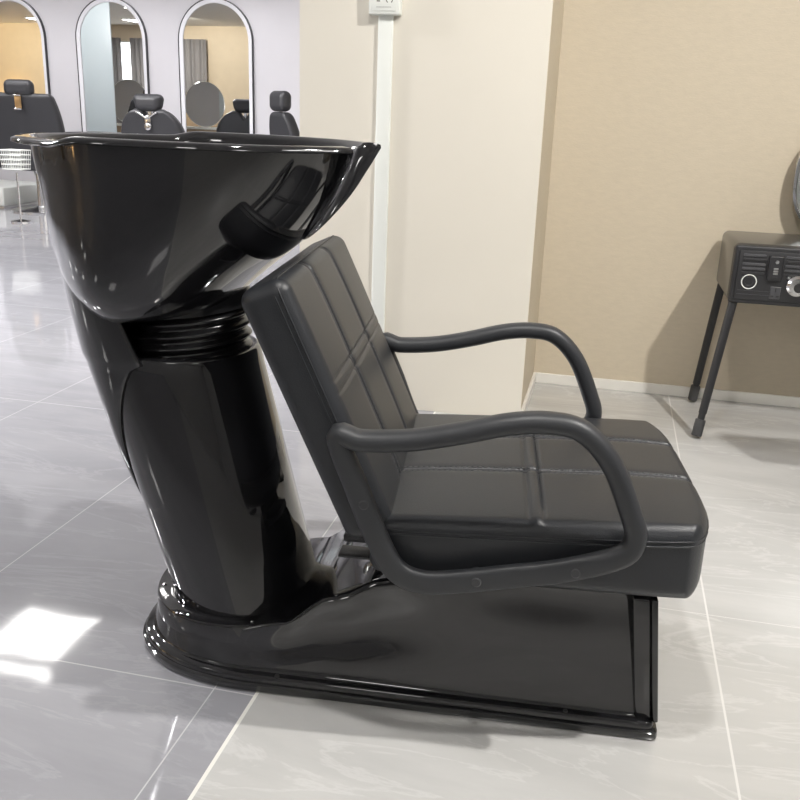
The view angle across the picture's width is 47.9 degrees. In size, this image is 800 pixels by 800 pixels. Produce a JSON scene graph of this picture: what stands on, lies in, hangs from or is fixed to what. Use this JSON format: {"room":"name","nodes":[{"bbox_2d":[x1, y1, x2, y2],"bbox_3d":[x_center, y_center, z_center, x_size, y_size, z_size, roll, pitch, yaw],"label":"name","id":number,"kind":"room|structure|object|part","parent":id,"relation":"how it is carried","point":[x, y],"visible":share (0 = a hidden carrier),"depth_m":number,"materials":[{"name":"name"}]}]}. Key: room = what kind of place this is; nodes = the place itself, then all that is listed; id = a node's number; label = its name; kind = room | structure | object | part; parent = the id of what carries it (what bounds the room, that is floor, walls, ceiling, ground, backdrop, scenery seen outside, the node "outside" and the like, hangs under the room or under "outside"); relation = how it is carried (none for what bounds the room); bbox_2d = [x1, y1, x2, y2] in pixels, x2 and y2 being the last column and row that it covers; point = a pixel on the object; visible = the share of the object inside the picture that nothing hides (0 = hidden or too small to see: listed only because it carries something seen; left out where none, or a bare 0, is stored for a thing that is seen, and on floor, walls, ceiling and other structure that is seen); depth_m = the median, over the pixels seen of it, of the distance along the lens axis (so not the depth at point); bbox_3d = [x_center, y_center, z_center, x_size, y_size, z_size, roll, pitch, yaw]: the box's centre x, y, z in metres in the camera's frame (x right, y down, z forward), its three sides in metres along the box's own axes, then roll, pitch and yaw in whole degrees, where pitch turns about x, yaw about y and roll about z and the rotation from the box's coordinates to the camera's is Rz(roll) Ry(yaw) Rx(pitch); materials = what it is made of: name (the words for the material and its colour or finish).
{"room":"salon","nodes":[
{"label":"salon","id":0,"kind":"room"},
{"bbox_2d":[0,0,299,181],"bbox_3d":[-6.244,-3.816,10.072,14.916,2.800,0.100,6,18,12],"label":"wall","id":1,"kind":"structure","parent":0,"point":[275,24],"depth_m":9.12,"materials":[{"name":"white paint"}]},
{"bbox_2d":[0,0,50,94],"bbox_3d":[-4.099,-3.505,9.573,0.800,1.460,0.032,6,18,12],"label":"arched mirror","id":2,"kind":"object","parent":1,"relation":"attached to","point":[23,41],"visible":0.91,"depth_m":9.47,"materials":[{"name":"clear glass"}]},
{"bbox_3d":[-4.099,-3.505,9.573,0.800,1.460,0.032,6,18,12],"label":"frame","id":3,"kind":"part","parent":2,"relation":"part of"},
{"bbox_2d":[65,132,100,132],"bbox_3d":[-3.031,-2.716,9.401,0.880,0.135,0.260,6,18,12],"label":"wall shelf","id":4,"kind":"object","parent":1,"relation":"attached to","point":[65,132],"visible":0.06,"depth_m":9.35,"materials":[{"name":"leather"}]},
{"bbox_2d":[75,0,149,132],"bbox_3d":[-2.975,-3.388,9.335,0.800,1.460,0.032,6,18,12],"label":"arched mirror","id":5,"kind":"object","parent":1,"relation":"attached to","point":[113,43],"visible":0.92,"depth_m":9.30,"materials":[{"name":"clear glass"}]},
{"bbox_2d":[178,0,254,133],"bbox_3d":[-1.856,-3.272,9.097,0.800,1.460,0.032,6,18,12],"label":"arched mirror","id":6,"kind":"object","parent":1,"relation":"attached to","point":[216,61],"visible":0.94,"depth_m":9.08,"materials":[{"name":"clear glass"}]},
{"bbox_2d":[0,203,799,799],"bbox_3d":[-5.476,-0.472,4.472,19.400,0.100,12.100,6,18,12],"label":"floor","id":7,"kind":"structure","parent":0,"point":[87,712],"depth_m":1.81,"materials":[{"name":"tile"}]},
{"bbox_2d":[0,149,31,222],"bbox_3d":[-3.364,-1.882,7.926,0.214,0.624,0.174,6,18,12],"label":"wire basket","id":8,"kind":"object","parent":7,"relation":"on","point":[20,220],"visible":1,"depth_m":7.89,"materials":[{"name":"white metal"}]},
{"bbox_2d":[0,180,36,207],"bbox_3d":[-4.308,-2.175,9.432,0.960,0.200,0.840,6,18,12],"label":"platform","id":9,"kind":"object","parent":7,"relation":"on","point":[8,188],"visible":0.58,"depth_m":9.22,"materials":[{"name":"white plastic"}]},
{"bbox_2d":[0,79,64,213],"bbox_3d":[-3.505,-2.474,8.790,0.731,1.215,0.931,2,18,0],"label":"barber chair","id":10,"kind":"object","parent":7,"relation":"on","point":[22,110],"visible":0.51,"depth_m":8.34,"materials":[{"name":"black leather"}]},
{"bbox_3d":[-3.499,-2.729,8.243,0.060,0.130,0.008,2,18,1],"label":"gold plate","id":11,"kind":"part","parent":10,"relation":"part of","materials":[{"name":"gold metal"}]},
{"bbox_3d":[-3.506,-2.519,8.446,0.720,0.685,0.238,2,18,0],"label":"backrest","id":12,"kind":"part","parent":10,"relation":"part of","materials":[{"name":"leather"}]},
{"bbox_2d":[121,94,184,134],"bbox_3d":[-2.175,-2.341,8.666,0.732,1.128,0.897,8,19,17],"label":"barber chair","id":13,"kind":"object","parent":7,"relation":"on","point":[148,117],"visible":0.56,"depth_m":8.16,"materials":[{"name":"black leather"}]},
{"bbox_3d":[-2.298,-2.582,8.152,0.226,0.066,0.012,8,19,17],"label":"chrome trim","id":14,"kind":"part","parent":13,"relation":"part of","materials":[{"name":"silver metal"}]},
{"bbox_3d":[-2.271,-2.430,8.307,0.660,0.489,0.196,8,19,17],"label":"backrest","id":15,"kind":"part","parent":13,"relation":"part of","materials":[{"name":"leather"}]},
{"bbox_2d":[269,91,299,135],"bbox_3d":[-0.777,-2.236,8.389,0.900,1.193,0.732,-12,23,-37],"label":"barber chair","id":16,"kind":"object","parent":7,"relation":"on","point":[282,122],"visible":0.28,"depth_m":7.96,"materials":[{"name":"black leather"}]},
{"bbox_3d":[-1.029,-2.332,8.141,0.203,0.518,0.420,-12,23,-37],"label":"backrest","id":17,"kind":"part","parent":16,"relation":"part of","materials":[{"name":"leather"}]},
{"bbox_2d":[10,131,708,739],"bbox_3d":[-0.077,0.022,1.736,1.267,0.995,0.677,4,18,7],"label":"chair","id":18,"kind":"object","parent":7,"relation":"on","point":[510,567],"visible":1,"depth_m":1.61,"materials":[{"name":"black leather"}]},
{"bbox_2d":[10,131,380,323],"bbox_3d":[-0.373,-0.316,1.673,0.652,0.337,0.564,6,18,12],"label":"bowl","id":19,"kind":"object","parent":18,"relation":"on","point":[179,228],"depth_m":1.47,"materials":[{"name":"black ceramic"}]},
{"bbox_3d":[-0.105,-0.057,1.703,0.250,0.432,0.564,4,18,5],"label":"backrest","id":20,"kind":"part","parent":18,"relation":"part of","materials":[{"name":"black leather"}]},
{"bbox_3d":[0.006,0.230,1.785,0.200,0.036,0.440,4,18,7],"label":"support plate","id":21,"kind":"part","parent":18,"relation":"part of","materials":[{"name":"black metal"}]},
{"bbox_3d":[0.135,0.168,1.423,0.510,0.325,0.043,4,18,5],"label":"armrest","id":22,"kind":"part","parent":18,"relation":"part of","materials":[{"name":"plastic"}]},
{"bbox_3d":[0.196,-0.018,2.011,0.510,0.325,0.043,4,18,5],"label":"armrest","id":23,"kind":"part","parent":18,"relation":"part of","materials":[{"name":"plastic"}]},
{"bbox_3d":[0.255,0.170,1.734,0.588,0.139,0.590,4,18,7],"label":"seat","id":24,"kind":"part","parent":18,"relation":"part of","materials":[{"name":"black leather"}]},
{"bbox_3d":[0.455,0.395,1.767,0.058,0.241,0.407,4,18,7],"label":"panel","id":25,"kind":"part","parent":18,"relation":"part of","materials":[{"name":"black plastic"}]},
{"bbox_2d":[688,231,799,436],"bbox_3d":[1.439,-0.220,3.186,0.733,0.668,0.493,6,18,12],"label":"table","id":26,"kind":"object","parent":7,"relation":"on","point":[762,268],"visible":1,"depth_m":3.04,"materials":[{"name":"black plastic"}]},
{"bbox_3d":[1.187,-0.250,3.456,0.070,0.401,0.030,12,20,28],"label":"leg","id":27,"kind":"part","parent":26,"relation":"part of","materials":[{"name":"black metal"}]},
{"bbox_3d":[1.097,-0.148,3.108,0.128,0.395,0.030,-13,23,-39],"label":"leg","id":28,"kind":"part","parent":26,"relation":"part of","materials":[{"name":"black metal"}]},
{"bbox_3d":[1.413,-0.394,2.968,0.578,0.166,0.005,6,18,12],"label":"panel","id":29,"kind":"part","parent":26,"relation":"part of","materials":[{"name":"black plastic"}]},
{"bbox_2d":[769,287,780,299],"bbox_3d":[1.256,-0.358,3.014,0.033,0.041,0.005,6,18,12],"label":"socket","id":30,"kind":"object","parent":26,"relation":"attached to","point":[774,292],"depth_m":3.01,"materials":[{"name":"black plastic"}]},
{"bbox_3d":[1.314,-0.376,2.979,0.072,0.072,0.031,6,18,12],"label":"chrome knob","id":31,"kind":"part","parent":26,"relation":"part of","materials":[{"name":"silver metal"}]},
{"bbox_2d":[792,154,799,219],"bbox_3d":[1.609,-0.782,3.204,0.390,0.400,0.030,6,18,12],"label":"mirror","id":32,"kind":"object","parent":26,"relation":"on","point":[796,178],"visible":1,"depth_m":3.25,"materials":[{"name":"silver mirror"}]},
{"bbox_2d":[797,173,799,208],"bbox_3d":[1.610,-0.782,3.204,0.364,0.374,0.017,6,18,12],"label":"mirror glass","id":33,"kind":"object","parent":32,"relation":"attached to","point":[798,174],"depth_m":3.25,"materials":[{"name":"grey mirror"}]},
{"bbox_3d":[1.314,-0.368,2.964,0.032,0.032,0.002,6,18,12],"label":"knob","id":34,"kind":"part","parent":26,"relation":"part of","materials":[{"name":"black plastic"}]},
{"bbox_2d":[300,0,552,414],"bbox_3d":[0.743,-2.153,5.662,0.840,2.800,5.888,6,18,12],"label":"wall pillar","id":35,"kind":"structure","parent":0,"point":[469,77],"depth_m":3.07,"materials":[{"name":"beige paint"}]},
{"bbox_2d":[371,15,393,332],"bbox_3d":[-0.068,-0.621,3.161,0.050,1.352,0.016,6,18,12],"label":"duct","id":36,"kind":"object","parent":35,"relation":"attached to","point":[385,22],"visible":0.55,"depth_m":3.09,"materials":[{"name":"white plastic"}]},
{"bbox_2d":[369,0,401,15],"bbox_3d":[-0.047,-1.307,2.927,0.104,0.102,0.045,6,18,12],"label":"wall outlet","id":37,"kind":"object","parent":35,"relation":"attached to","point":[376,7],"visible":1,"depth_m":2.92,"materials":[{"name":"white plastic"}]},
{"bbox_3d":[-0.051,-1.301,2.908,0.080,0.082,0.004,6,18,12],"label":"plate","id":38,"kind":"part","parent":37,"relation":"part of","materials":[{"name":"white plastic"}]},
{"bbox_2d":[520,372,535,410],"bbox_3d":[0.499,-0.019,3.494,0.012,0.042,0.535,6,18,12],"label":"baseboard","id":39,"kind":"structure","parent":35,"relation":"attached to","point":[533,379],"depth_m":3.48,"materials":[{"name":"beige wood"}]},
{"bbox_2d":[521,0,564,406],"bbox_3d":[0.543,-1.355,3.074,0.001,2.755,0.522,6,18,12],"label":"wall","id":40,"kind":"structure","parent":0,"point":[558,5],"depth_m":3.24,"materials":[{"name":"beige paint"}]},
{"bbox_2d":[534,0,799,396],"bbox_3d":[2.387,-1.242,3.001,3.644,2.800,0.115,6,18,12],"label":"wall","id":41,"kind":"structure","parent":0,"point":[677,122],"depth_m":3.40,"materials":[{"name":"beige paint"}]},
{"bbox_2d":[536,372,799,407],"bbox_3d":[2.331,0.089,3.361,3.632,0.042,0.012,6,18,12],"label":"baseboard","id":42,"kind":"structure","parent":41,"relation":"attached to","point":[600,383],"depth_m":3.62,"materials":[{"name":"beige wood"}]}
]}

